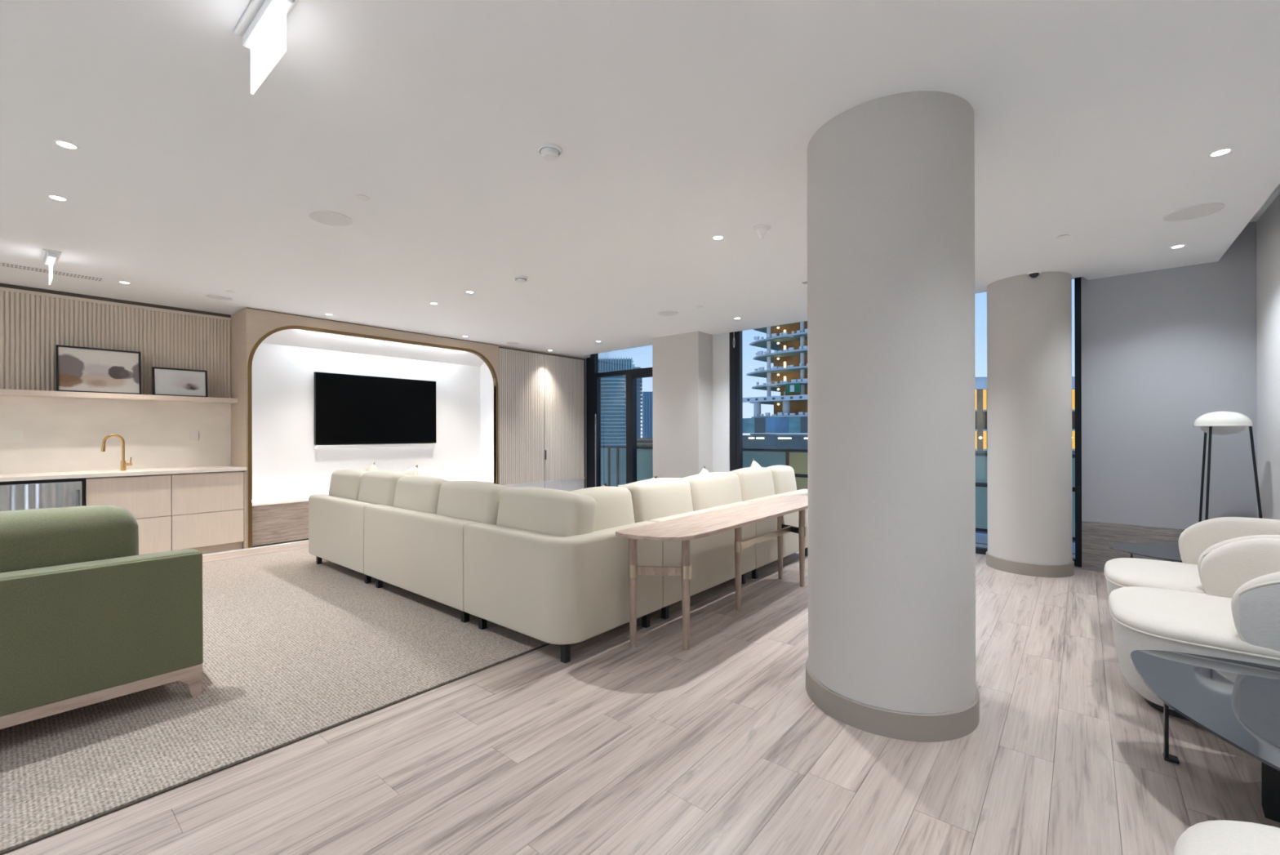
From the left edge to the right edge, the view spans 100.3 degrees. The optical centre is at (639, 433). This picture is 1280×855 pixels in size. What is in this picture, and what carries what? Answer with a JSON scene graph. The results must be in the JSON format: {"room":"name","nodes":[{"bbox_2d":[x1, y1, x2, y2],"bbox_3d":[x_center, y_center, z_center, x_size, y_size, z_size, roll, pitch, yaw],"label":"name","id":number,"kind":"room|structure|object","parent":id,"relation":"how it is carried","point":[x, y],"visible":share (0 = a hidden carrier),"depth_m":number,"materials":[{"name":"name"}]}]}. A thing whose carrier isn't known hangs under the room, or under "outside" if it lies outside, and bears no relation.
{"room":"residents' lounge","nodes":[
{"label":"residents' lounge","id":0,"kind":"room"},
{"bbox_2d":[230,308,244,546],"bbox_3d":[-4.809,-0.057,6.401,0.630,2.778,0.035,0,0,40],"label":"wall","id":1,"kind":"structure","parent":0,"point":[237,319],"depth_m":6.36,"materials":[{"name":"beige laminate"}]},
{"bbox_2d":[244,307,498,547],"bbox_3d":[-3.454,-0.060,7.505,0.050,2.778,3.465,0,0,40],"label":"wall","id":2,"kind":"structure","parent":0,"point":[258,323],"depth_m":6.84,"materials":[{"name":"beige laminate"}]},
{"bbox_2d":[202,539,308,555],"bbox_3d":[-5.312,1.327,5.174,0.017,0.012,9.400,0,0,40],"label":"trim","id":3,"kind":"structure","parent":2,"relation":"attached to","point":[306,540],"depth_m":6.19,"materials":[{"name":"white plastic"}]},
{"bbox_2d":[246,306,497,345],"bbox_3d":[-3.451,-1.455,7.507,0.018,0.012,3.455,0,0,40],"label":"trim","id":4,"kind":"structure","parent":2,"relation":"attached to","point":[246,307],"depth_m":7.17,"materials":[{"name":"brown wood"}]},
{"bbox_2d":[248,325,497,547],"bbox_3d":[-3.456,0.000,7.502,0.072,2.658,3.425,0,0,40],"label":"trim","id":5,"kind":"structure","parent":2,"relation":"attached to","point":[299,327],"depth_m":6.47,"materials":[{"name":"gold metal"}]},
{"bbox_2d":[252,328,493,502],"bbox_3d":[-3.640,-0.071,7.673,0.450,2.800,3.415,0,0,40],"label":"wall","id":6,"kind":"structure","parent":0,"point":[286,464],"depth_m":7.35,"materials":[{"name":"white paint"}]},
{"bbox_2d":[314,443,435,448],"bbox_3d":[-3.764,0.179,7.723,0.073,0.050,1.695,0,0,40],"label":"soundbar","id":7,"kind":"object","parent":6,"relation":"attached to","point":[407,445],"visible":1,"depth_m":7.60,"materials":[{"name":"white plastic"}]},
{"bbox_2d":[317,444,435,448],"bbox_3d":[-3.737,0.179,7.701,0.003,0.036,1.665,0,0,40],"label":"grille","id":8,"kind":"object","parent":7,"relation":"attached to","point":[362,446],"depth_m":7.61,"materials":[{"name":"white plastic"}]},
{"bbox_2d":[313,371,435,444],"bbox_3d":[-3.765,-0.336,7.729,0.067,0.964,1.715,0,0,40],"label":"television","id":9,"kind":"object","parent":6,"relation":"attached to","point":[349,409],"visible":1,"depth_m":7.62,"materials":[{"name":"black"}]},
{"bbox_2d":[584,358,586,477],"bbox_3d":[-1.150,-0.362,10.504,0.280,2.430,0.115,0,0,40],"label":"wall","id":10,"kind":"structure","parent":0,"point":[584,358],"depth_m":10.40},
{"bbox_2d":[0,0,1279,358],"bbox_3d":[-1.806,-1.526,3.541,9.110,0.120,11.560,0,0,40],"label":"ceiling","id":11,"kind":"structure","parent":0,"point":[677,126],"depth_m":2.73,"materials":[{"name":"white paint"}]},
{"bbox_2d":[40,248,61,284],"bbox_3d":[-4.813,-1.351,4.360,0.350,0.215,0.100,0,0,40],"label":"sign","id":12,"kind":"object","parent":11,"relation":"hanging from","point":[50,257],"visible":1,"depth_m":4.29,"materials":[{"name":"white plastic"}]},
{"bbox_2d":[0,262,104,281],"bbox_3d":[-5.286,-1.455,4.816,0.160,0.004,0.630,0,0,40],"label":"ceiling vent","id":13,"kind":"object","parent":11,"relation":"in","point":[2,264],"visible":0.95,"depth_m":4.79,"materials":[{"name":"white plastic"}]},
{"bbox_2d":[46,194,68,201],"bbox_3d":[-3.611,-1.460,3.311,0.094,0.003,0.094,0,0,40],"label":"recessed light","id":14,"kind":"object","parent":11,"relation":"in","point":[51,196],"visible":1,"depth_m":3.31,"materials":[{"name":"white plastic"}]},
{"bbox_2d":[53,139,79,150],"bbox_3d":[-2.905,-1.461,2.705,0.094,0.003,0.094,0,0,40],"label":"recessed light","id":15,"kind":"object","parent":11,"relation":"in","point":[63,144],"visible":1,"depth_m":2.70,"materials":[{"name":"white plastic"}]},
{"bbox_2d":[118,280,131,284],"bbox_3d":[-4.971,-1.456,5.150,0.094,0.003,0.094,0,0,40],"label":"recessed light","id":16,"kind":"object","parent":11,"relation":"in","point":[121,282],"visible":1,"depth_m":5.16,"materials":[{"name":"white plastic"}]},
{"bbox_2d":[205,294,232,300],"bbox_3d":[-4.510,-1.456,5.724,0.230,0.005,0.230,0,0,40],"label":"ceiling speaker","id":17,"kind":"object","parent":11,"relation":"attached to","point":[211,296],"visible":1,"depth_m":5.72,"materials":[{"name":"white plastic"}]},
{"bbox_2d":[234,0,299,94],"bbox_3d":[-1.296,-1.359,1.856,0.392,0.215,0.100,0,0,40],"label":"sign","id":18,"kind":"object","parent":11,"relation":"hanging from","point":[262,28],"visible":1,"depth_m":1.84,"materials":[{"name":"white plastic"}]},
{"bbox_2d":[308,209,352,226],"bbox_3d":[-2.101,-1.462,3.631,0.264,0.005,0.264,0,0,40],"label":"ceiling speaker","id":19,"kind":"object","parent":11,"relation":"attached to","point":[327,217],"visible":1,"depth_m":3.63,"materials":[{"name":"white plastic"}]},
{"bbox_2d":[355,195,369,200],"bbox_3d":[-1.719,-1.462,3.312,0.080,0.008,0.080,0,0,40],"label":"sprinkler cover","id":20,"kind":"object","parent":11,"relation":"attached to","point":[362,197],"visible":1,"depth_m":3.31,"materials":[{"name":"white plastic"}]},
{"bbox_2d":[506,342,519,344],"bbox_3d":[-2.057,-1.462,8.643,0.220,0.005,0.220,0,0,40],"label":"ceiling speaker","id":21,"kind":"object","parent":11,"relation":"attached to","point":[509,343],"visible":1,"depth_m":8.65,"materials":[{"name":"white plastic"}]},
{"bbox_2d":[514,275,527,282],"bbox_3d":[-1.117,-1.444,5.008,0.124,0.047,0.124,0,0,40],"label":"smoke detector","id":22,"kind":"object","parent":11,"relation":"attached to","point":[519,278],"visible":1,"depth_m":4.97,"materials":[{"name":"white plastic"}]},
{"bbox_2d":[537,142,561,160],"bbox_3d":[-0.467,-1.445,2.759,0.124,0.047,0.124,0,0,40],"label":"smoke detector","id":23,"kind":"object","parent":11,"relation":"attached to","point":[548,153],"visible":1,"depth_m":2.73,"materials":[{"name":"white plastic"}]},
{"bbox_2d":[657,311,678,315],"bbox_3d":[0.344,-1.468,6.523,0.250,0.005,0.250,0,0,40],"label":"ceiling speaker","id":24,"kind":"object","parent":11,"relation":"attached to","point":[662,313],"visible":1,"depth_m":6.51,"materials":[{"name":"white plastic"}]},
{"bbox_2d":[711,235,724,239],"bbox_3d":[0.586,-1.470,4.010,0.094,0.003,0.094,0,0,40],"label":"recessed light","id":25,"kind":"object","parent":11,"relation":"in","point":[717,237],"visible":1,"depth_m":4.01,"materials":[{"name":"white plastic"}]},
{"bbox_2d":[752,224,771,239],"bbox_3d":[0.871,-1.432,3.819,0.132,0.080,0.132,0,0,40],"label":"ceiling sensor","id":26,"kind":"object","parent":11,"relation":"attached to","point":[761,229],"visible":1,"depth_m":3.79,"materials":[{"name":"white plastic"}]},
{"bbox_2d":[1026,270,1041,278],"bbox_3d":[3.604,-1.451,4.880,0.110,0.056,0.110,0,0,40],"label":"dome camera","id":27,"kind":"object","parent":11,"relation":"attached to","point":[1033,273],"visible":1,"depth_m":4.85,"materials":[{"name":"white plastic"}]},
{"bbox_2d":[1056,234,1069,239],"bbox_3d":[3.170,-1.474,4.001,0.080,0.008,0.080,0,0,40],"label":"sprinkler cover","id":28,"kind":"object","parent":11,"relation":"attached to","point":[1065,236],"visible":1,"depth_m":4.00,"materials":[{"name":"white plastic"}]},
{"bbox_2d":[1169,244,1186,248],"bbox_3d":[4.258,-1.479,4.228,0.094,0.003,0.094,0,0,40],"label":"recessed light","id":29,"kind":"object","parent":11,"relation":"in","point":[1182,245],"visible":1,"depth_m":4.23,"materials":[{"name":"white plastic"}]},
{"bbox_2d":[1162,203,1225,221],"bbox_3d":[3.698,-1.477,3.570,0.290,0.005,0.290,0,0,40],"label":"ceiling speaker","id":30,"kind":"object","parent":11,"relation":"attached to","point":[1202,210],"visible":1,"depth_m":3.56,"materials":[{"name":"white plastic"}]},
{"bbox_2d":[1207,147,1233,157],"bbox_3d":[3.052,-1.476,2.807,0.094,0.003,0.094,0,0,40],"label":"recessed light","id":31,"kind":"object","parent":11,"relation":"in","point":[1221,152],"visible":1,"depth_m":2.80,"materials":[{"name":"white plastic"}]},
{"bbox_2d":[1,537,1279,854],"bbox_3d":[-1.572,1.384,3.509,9.900,0.120,11.800,0,0,40],"label":"floor","id":32,"kind":"structure","parent":0,"point":[718,745],"depth_m":2.11,"materials":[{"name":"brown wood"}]},
{"bbox_2d":[0,477,84,511],"bbox_3d":[-5.768,0.874,5.101,0.706,0.880,0.608,0,0,40],"label":"refrigerator","id":33,"kind":"object","parent":32,"relation":"on","point":[64,492],"visible":0.42,"depth_m":4.93,"materials":[{"name":"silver metal"}]},
{"bbox_2d":[84,474,171,554],"bbox_3d":[-5.399,0.883,5.606,0.630,0.900,0.627,0,0,40],"label":"base cabinet","id":34,"kind":"object","parent":32,"relation":"on","point":[148,497],"visible":0.56,"depth_m":5.49,"materials":[{"name":"beige laminate"}]},
{"bbox_2d":[169,471,246,554],"bbox_3d":[-4.989,0.882,6.102,0.630,0.900,0.654,0,0,40],"label":"base cabinet","id":35,"kind":"object","parent":32,"relation":"on","point":[206,515],"depth_m":5.90,"materials":[{"name":"beige laminate"}]},
{"bbox_2d":[0,465,246,481],"bbox_3d":[-6.381,0.410,4.401,0.655,0.038,5.049,0,0,40],"label":"countertop","id":36,"kind":"structure","parent":35,"relation":"on","point":[131,472],"depth_m":5.37,"materials":[{"name":"stone"}]},
{"bbox_2d":[86,469,124,472],"bbox_3d":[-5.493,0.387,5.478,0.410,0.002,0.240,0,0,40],"label":"sink","id":37,"kind":"object","parent":36,"relation":"in","point":[115,470],"visible":1,"depth_m":5.44,"materials":[{"name":"stone"}]},
{"bbox_2d":[101,433,132,471],"bbox_3d":[-5.457,0.196,5.568,0.063,0.385,0.235,0,0,40],"label":"kitchen faucet","id":38,"kind":"object","parent":36,"relation":"on","point":[123,464],"visible":0.99,"depth_m":5.59,"materials":[{"name":"gold metal"}]},
{"bbox_2d":[0,546,550,854],"bbox_3d":[-2.810,1.323,4.143,4.629,0.008,9.205,0,0,40],"label":"area rug","id":39,"kind":"object","parent":32,"relation":"on","point":[295,647],"visible":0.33,"depth_m":2.74,"materials":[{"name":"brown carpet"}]},
{"bbox_2d":[0,504,203,728],"bbox_3d":[-3.262,0.834,2.161,0.945,0.971,2.171,0,0,40],"label":"sofa","id":40,"kind":"object","parent":39,"relation":"on","point":[86,618],"visible":1,"depth_m":2.42,"materials":[{"name":"fabric"}]},
{"bbox_2d":[308,465,808,662],"bbox_3d":[-0.744,0.829,5.613,3.855,0.987,3.660,0,0,40],"label":"sectional sofa","id":41,"kind":"object","parent":39,"relation":"on","point":[547,565],"visible":0.85,"depth_m":3.76,"materials":[{"name":"fabric"}]},
{"bbox_2d":[328,468,368,500],"bbox_3d":[-2.909,0.647,5.385,0.706,0.573,0.286,0,0,40],"label":"cushion","id":42,"kind":"object","parent":41,"relation":"on","point":[344,483],"depth_m":5.25,"materials":[{"name":"beige fabric"}]},
{"bbox_2d":[364,462,377,471],"bbox_3d":[-2.906,0.592,5.648,0.604,0.596,0.199,0,0,40],"label":"throw pillow","id":43,"kind":"object","parent":41,"relation":"on","point":[371,468],"visible":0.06,"depth_m":5.61,"materials":[{"name":"beige fabric"}]},
{"bbox_2d":[358,470,409,506],"bbox_3d":[-2.370,0.631,4.939,0.686,0.573,0.286,0,0,40],"label":"cushion","id":44,"kind":"object","parent":41,"relation":"on","point":[377,486],"depth_m":4.80,"materials":[{"name":"beige fabric"}]},
{"bbox_2d":[401,464,417,475],"bbox_3d":[-2.413,0.591,5.397,0.565,0.551,0.216,0,0,16],"label":"throw pillow","id":45,"kind":"object","parent":41,"relation":"on","point":[413,471],"visible":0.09,"depth_m":5.38,"materials":[{"name":"beige fabric"}]},
{"bbox_2d":[392,475,448,514],"bbox_3d":[-1.830,0.645,4.493,0.706,0.573,0.286,0,0,40],"label":"cushion","id":46,"kind":"object","parent":41,"relation":"on","point":[416,493],"depth_m":4.36,"materials":[{"name":"beige fabric"}]},
{"bbox_2d":[436,480,509,524],"bbox_3d":[-1.256,0.643,4.018,0.776,0.573,0.286,0,0,40],"label":"cushion","id":47,"kind":"object","parent":41,"relation":"on","point":[477,501],"depth_m":3.88,"materials":[{"name":"beige fabric"}]},
{"bbox_2d":[496,487,596,536],"bbox_3d":[-0.640,0.647,3.508,0.816,0.573,0.286,0,0,40],"label":"cushion","id":48,"kind":"object","parent":41,"relation":"on","point":[549,511],"depth_m":3.35,"materials":[{"name":"beige fabric"}]},
{"bbox_2d":[571,486,635,530],"bbox_3d":[-0.285,0.646,3.576,0.286,0.573,0.620,0,0,40],"label":"cushion","id":49,"kind":"object","parent":41,"relation":"on","point":[615,506],"depth_m":3.53,"materials":[{"name":"beige fabric"}]},
{"bbox_2d":[621,477,693,522],"bbox_3d":[0.141,0.630,4.092,0.286,0.573,0.730,0,0,40],"label":"cushion","id":50,"kind":"object","parent":41,"relation":"on","point":[652,499],"depth_m":3.96,"materials":[{"name":"beige fabric"}]},
{"bbox_2d":[699,466,709,473],"bbox_3d":[0.600,0.584,4.929,0.204,0.559,0.569,0,0,29],"label":"throw pillow","id":51,"kind":"object","parent":41,"relation":"on","point":[704,470],"visible":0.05,"depth_m":5.01,"materials":[{"name":"beige fabric"}]},
{"bbox_2d":[682,471,742,511],"bbox_3d":[0.627,0.628,4.680,0.286,0.573,0.806,0,0,40],"label":"cushion","id":52,"kind":"object","parent":41,"relation":"on","point":[712,489],"depth_m":4.54,"materials":[{"name":"beige fabric"}]},
{"bbox_2d":[729,466,775,501],"bbox_3d":[1.099,0.617,5.250,0.286,0.573,0.686,0,0,40],"label":"cushion","id":53,"kind":"object","parent":41,"relation":"on","point":[755,482],"depth_m":5.12,"materials":[{"name":"beige fabric"}]},
{"bbox_2d":[750,458,760,466],"bbox_3d":[1.298,0.577,5.805,0.215,0.616,0.636,0,0,40],"label":"throw pillow","id":54,"kind":"object","parent":41,"relation":"on","point":[754,464],"visible":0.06,"depth_m":5.82,"materials":[{"name":"beige fabric"}]},
{"bbox_2d":[765,465,796,493],"bbox_3d":[1.488,0.626,5.720,0.286,0.573,0.546,0,0,40],"label":"cushion","id":55,"kind":"object","parent":41,"relation":"on","point":[784,476],"depth_m":5.59,"materials":[{"name":"beige fabric"}]},
{"bbox_2d":[252,497,308,546],"bbox_3d":[-3.593,1.075,7.617,0.350,0.467,3.363,0,0,40],"label":"ledge","id":56,"kind":"object","parent":32,"relation":"on","point":[286,520],"visible":0.17,"depth_m":6.45,"materials":[{"name":"beige laminate"}]},
{"bbox_2d":[498,345,585,491],"bbox_3d":[-1.901,-0.070,9.760,0.570,2.789,1.990,0,0,40],"label":"double door","id":57,"kind":"structure","parent":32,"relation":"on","point":[542,394],"depth_m":9.52,"materials":[{"name":"beige wood"}]},
{"bbox_2d":[615,494,808,649],"bbox_3d":[0.813,0.954,4.054,0.462,0.728,2.529,0,0,40],"label":"console table","id":58,"kind":"object","parent":32,"relation":"on","point":[686,528],"visible":0.91,"depth_m":3.53,"materials":[{"name":"oak"},{"name":"brass"},{"name":"black metal"}]},
{"bbox_2d":[1107,542,1182,561],"bbox_3d":[4.157,1.110,4.118,0.824,0.400,0.811,0,0,40],"label":"side table","id":59,"kind":"object","parent":32,"relation":"on","point":[1166,551],"visible":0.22,"depth_m":4.18,"materials":[{"name":"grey glass"}]},
{"bbox_2d":[1103,516,1279,597],"bbox_3d":[3.480,0.917,3.236,1.003,0.789,0.901,0,0,40],"label":"armchair","id":60,"kind":"object","parent":32,"relation":"on","point":[1199,539],"visible":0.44,"depth_m":3.39,"materials":[{"name":"beige fabric"}]},
{"bbox_2d":[1108,537,1279,720],"bbox_3d":[2.896,0.918,2.538,1.003,0.789,0.901,0,0,40],"label":"armchair","id":61,"kind":"object","parent":32,"relation":"on","point":[1237,615],"visible":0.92,"depth_m":2.53,"materials":[{"name":"beige fabric"}]},
{"bbox_2d":[1130,649,1279,822],"bbox_3d":[2.211,1.133,1.735,0.870,0.362,1.181,0,0,40],"label":"coffee table","id":62,"kind":"object","parent":32,"relation":"on","point":[1237,701],"visible":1,"depth_m":1.93,"materials":[{"name":"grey glass"}]},
{"bbox_2d":[1173,819,1279,854],"bbox_3d":[1.405,0.922,0.689,1.003,0.789,0.901,0,0,40],"label":"armchair","id":63,"kind":"object","parent":32,"relation":"on","point":[1215,837],"visible":1,"depth_m":1.15,"materials":[{"name":"beige fabric"}]},
{"bbox_2d":[1192,410,1262,522],"bbox_3d":[4.728,0.564,4.272,0.424,1.491,0.442,0,0,40],"label":"floor lamp","id":64,"kind":"object","parent":32,"relation":"on","point":[1222,422],"visible":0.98,"depth_m":4.23,"materials":[{"name":"white"}]},
{"bbox_2d":[1200,426,1245,435],"bbox_3d":[4.689,-0.024,4.298,0.250,0.069,0.250,0,0,40],"label":"diffuser","id":65,"kind":"object","parent":64,"relation":"attached to","point":[1222,430],"depth_m":4.23,"materials":[{"name":"white glass"}]},
{"bbox_2d":[652,331,712,477],"bbox_3d":[0.822,-0.177,8.306,0.840,2.990,0.950,0,0,40],"label":"wall pier","id":66,"kind":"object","parent":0,"point":[682,363],"visible":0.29,"depth_m":7.89,"materials":[{"name":"white paint"}]},
{"bbox_2d":[586,353,652,487],"bbox_3d":[-0.141,-0.210,9.622,2.320,3.060,0.189,0,0,40],"label":"door","id":67,"kind":"structure","parent":66,"relation":"attached to","point":[593,377],"depth_m":10.17,"materials":[{"name":"black metal"}]},
{"bbox_2d":[712,332,729,471],"bbox_3d":[1.279,-0.178,7.980,0.300,2.990,0.270,0,0,40],"label":"wall","id":68,"kind":"structure","parent":0,"point":[721,348],"depth_m":7.87,"materials":[{"name":"white paint"}]},
{"bbox_2d":[805,90,979,741],"bbox_3d":[1.233,-0.078,2.672,0.780,2.790,0.780,0,0,40],"label":"wall column","id":69,"kind":"structure","parent":0,"point":[891,394],"depth_m":2.34,"materials":[{"name":"painted plaster"}]},
{"bbox_2d":[986,271,1074,577],"bbox_3d":[3.788,-0.085,5.211,0.696,2.790,0.696,0,0,40],"label":"wall column","id":70,"kind":"structure","parent":0,"point":[1029,319],"depth_m":4.94,"materials":[{"name":"painted plaster"}]},
{"bbox_2d":[976,183,1279,293],"bbox_3d":[-1.478,-1.816,3.554,10.000,0.120,12.200,0,0,40],"label":"ceiling","id":71,"kind":"structure","parent":0,"point":[1274,194],"depth_m":4.13,"materials":[{"name":"white paint"}]},
{"bbox_2d":[1080,221,1257,528],"bbox_3d":[4.888,-0.232,4.891,1.300,3.080,0.330,0,0,40],"label":"wall","id":72,"kind":"structure","parent":0,"point":[1162,350],"depth_m":4.79,"materials":[{"name":"grey paint"}]},
{"bbox_2d":[728,276,1081,566],"bbox_3d":[2.843,-0.217,6.541,3.955,3.060,0.155,0,0,40],"label":"window","id":73,"kind":"structure","parent":72,"relation":"in","point":[735,371],"depth_m":5.79,"materials":[{"name":"black metal"}]},
{"bbox_2d":[1081,520,1185,572],"bbox_3d":[4.710,1.076,4.805,1.130,0.465,0.035,0,0,40],"label":"wainscot","id":74,"kind":"structure","parent":72,"relation":"attached to","point":[1096,536],"depth_m":5.01,"materials":[{"name":"grey wood"}]},
{"bbox_2d":[1256,193,1279,519],"bbox_3d":[1.796,-0.225,0.266,0.170,3.080,11.100,0,0,40],"label":"wall","id":75,"kind":"structure","parent":0,"point":[1268,225],"depth_m":4.16,"materials":[{"name":"white paint"}]},
{"bbox_3d":[-7.009,-0.058,4.337,0.170,2.790,6.150,0,0,40],"label":"wall","id":76,"kind":"structure","parent":0,"visible":0},
{"bbox_2d":[0,395,231,474],"bbox_3d":[-6.643,0.014,4.618,0.025,0.755,5.050,0,0,40],"label":"backsplash","id":77,"kind":"structure","parent":76,"relation":"attached to","point":[61,434],"depth_m":5.73,"materials":[{"name":"beige stone"}]},
{"bbox_2d":[0,283,231,397],"bbox_3d":[-6.636,-0.933,4.610,0.050,1.040,5.050,0,0,40],"label":"wall panel","id":78,"kind":"object","parent":76,"relation":"attached to","point":[33,320],"visible":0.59,"depth_m":5.68,"materials":[{"name":"beige wood"}]},
{"bbox_2d":[0,388,237,403],"bbox_3d":[-6.517,-0.390,4.513,0.305,0.052,5.049,0,0,40],"label":"shelf","id":79,"kind":"object","parent":76,"relation":"attached to","point":[3,392],"visible":1,"depth_m":5.55,"materials":[{"name":"beige laminate"}]},
{"bbox_2d":[55,344,141,394],"bbox_3d":[-5.644,-0.653,5.581,0.089,0.475,0.625,0,0,40],"label":"framed picture","id":80,"kind":"object","parent":79,"relation":"on","point":[77,369],"visible":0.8,"depth_m":5.56,"materials":[{"name":"black paper"}]},
{"bbox_2d":[151,366,208,396],"bbox_3d":[-5.226,-0.577,6.073,0.073,0.320,0.476,0,0,40],"label":"framed picture","id":81,"kind":"object","parent":79,"relation":"on","point":[165,380],"visible":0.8,"depth_m":6.06,"materials":[{"name":"white paper"}]},
{"label":"outside","id":82,"kind":"structure","parent":0,"visible":0},
{"bbox_3d":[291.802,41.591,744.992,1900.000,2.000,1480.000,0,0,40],"label":"ground","id":83,"kind":"structure","parent":82,"visible":0},
{"bbox_2d":[598,357,635,448],"bbox_3d":[-24.419,-13.619,497.143,46.277,110.000,51.936,0,0,40],"label":"glass tower","id":84,"kind":"structure","parent":83,"relation":"on","point":[613,388],"depth_m":480.00,"materials":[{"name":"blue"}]},
{"bbox_2d":[624,367,642,445],"bbox_3d":[-7.202,-11.662,532.493,32.448,106.000,33.703,0,0,40],"label":"slender tower","id":85,"kind":"structure","parent":83,"relation":"on","point":[639,390],"depth_m":520.02,"materials":[{"name":"blue"}]},
{"bbox_2d":[636,437,653,448],"bbox_3d":[6.287,22.304,412.495,34.481,38.000,35.384,0,0,40],"label":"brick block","id":86,"kind":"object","parent":83,"relation":"on","point":[641,442],"visible":0.06,"depth_m":399.98,"materials":[{"name":"grey"}]},
{"bbox_2d":[642,391,653,437],"bbox_3d":[12.505,-3.712,631.981,31.295,90.000,32.519,0,0,40],"label":"tower","id":87,"kind":"structure","parent":83,"relation":"on","point":[647,401],"depth_m":618.14,"materials":[{"name":"blue glass"}]},
{"bbox_2d":[742,320,808,452],"bbox_3d":[37.555,6.926,105.173,36.200,68.600,26.234,0,0,40],"label":"building","id":88,"kind":"structure","parent":83,"relation":"on","point":[788,376],"depth_m":102.05,"materials":[{"name":"glass"}]},
{"bbox_2d":[777,437,791,439],"bbox_3d":[26.927,0.853,99.245,2.600,0.300,0.200,0,0,40],"label":"light","id":89,"kind":"object","parent":88,"relation":"attached to","point":[778,437],"depth_m":99.17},
{"bbox_2d":[974,376,1075,542],"bbox_3d":[73.199,15.837,98.470,20.813,50.600,42.144,0,0,40],"label":"lit building","id":90,"kind":"structure","parent":83,"relation":"on","point":[980,383],"depth_m":89.49,"materials":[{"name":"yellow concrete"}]},
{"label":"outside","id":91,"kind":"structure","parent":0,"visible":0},
{"bbox_2d":[975,533,1075,552],"bbox_3d":[1.266,1.462,8.980,9.500,0.210,1.550,0,0,40],"label":"floor","id":92,"kind":"structure","parent":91,"point":[980,537],"depth_m":6.81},
{"bbox_2d":[600,445,1075,540],"bbox_3d":[1.670,0.806,9.391,9.410,1.100,0.060,0,0,40],"label":"balcony railing","id":93,"kind":"object","parent":92,"relation":"on","point":[613,458],"visible":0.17,"depth_m":8.95,"materials":[{"name":"black"}]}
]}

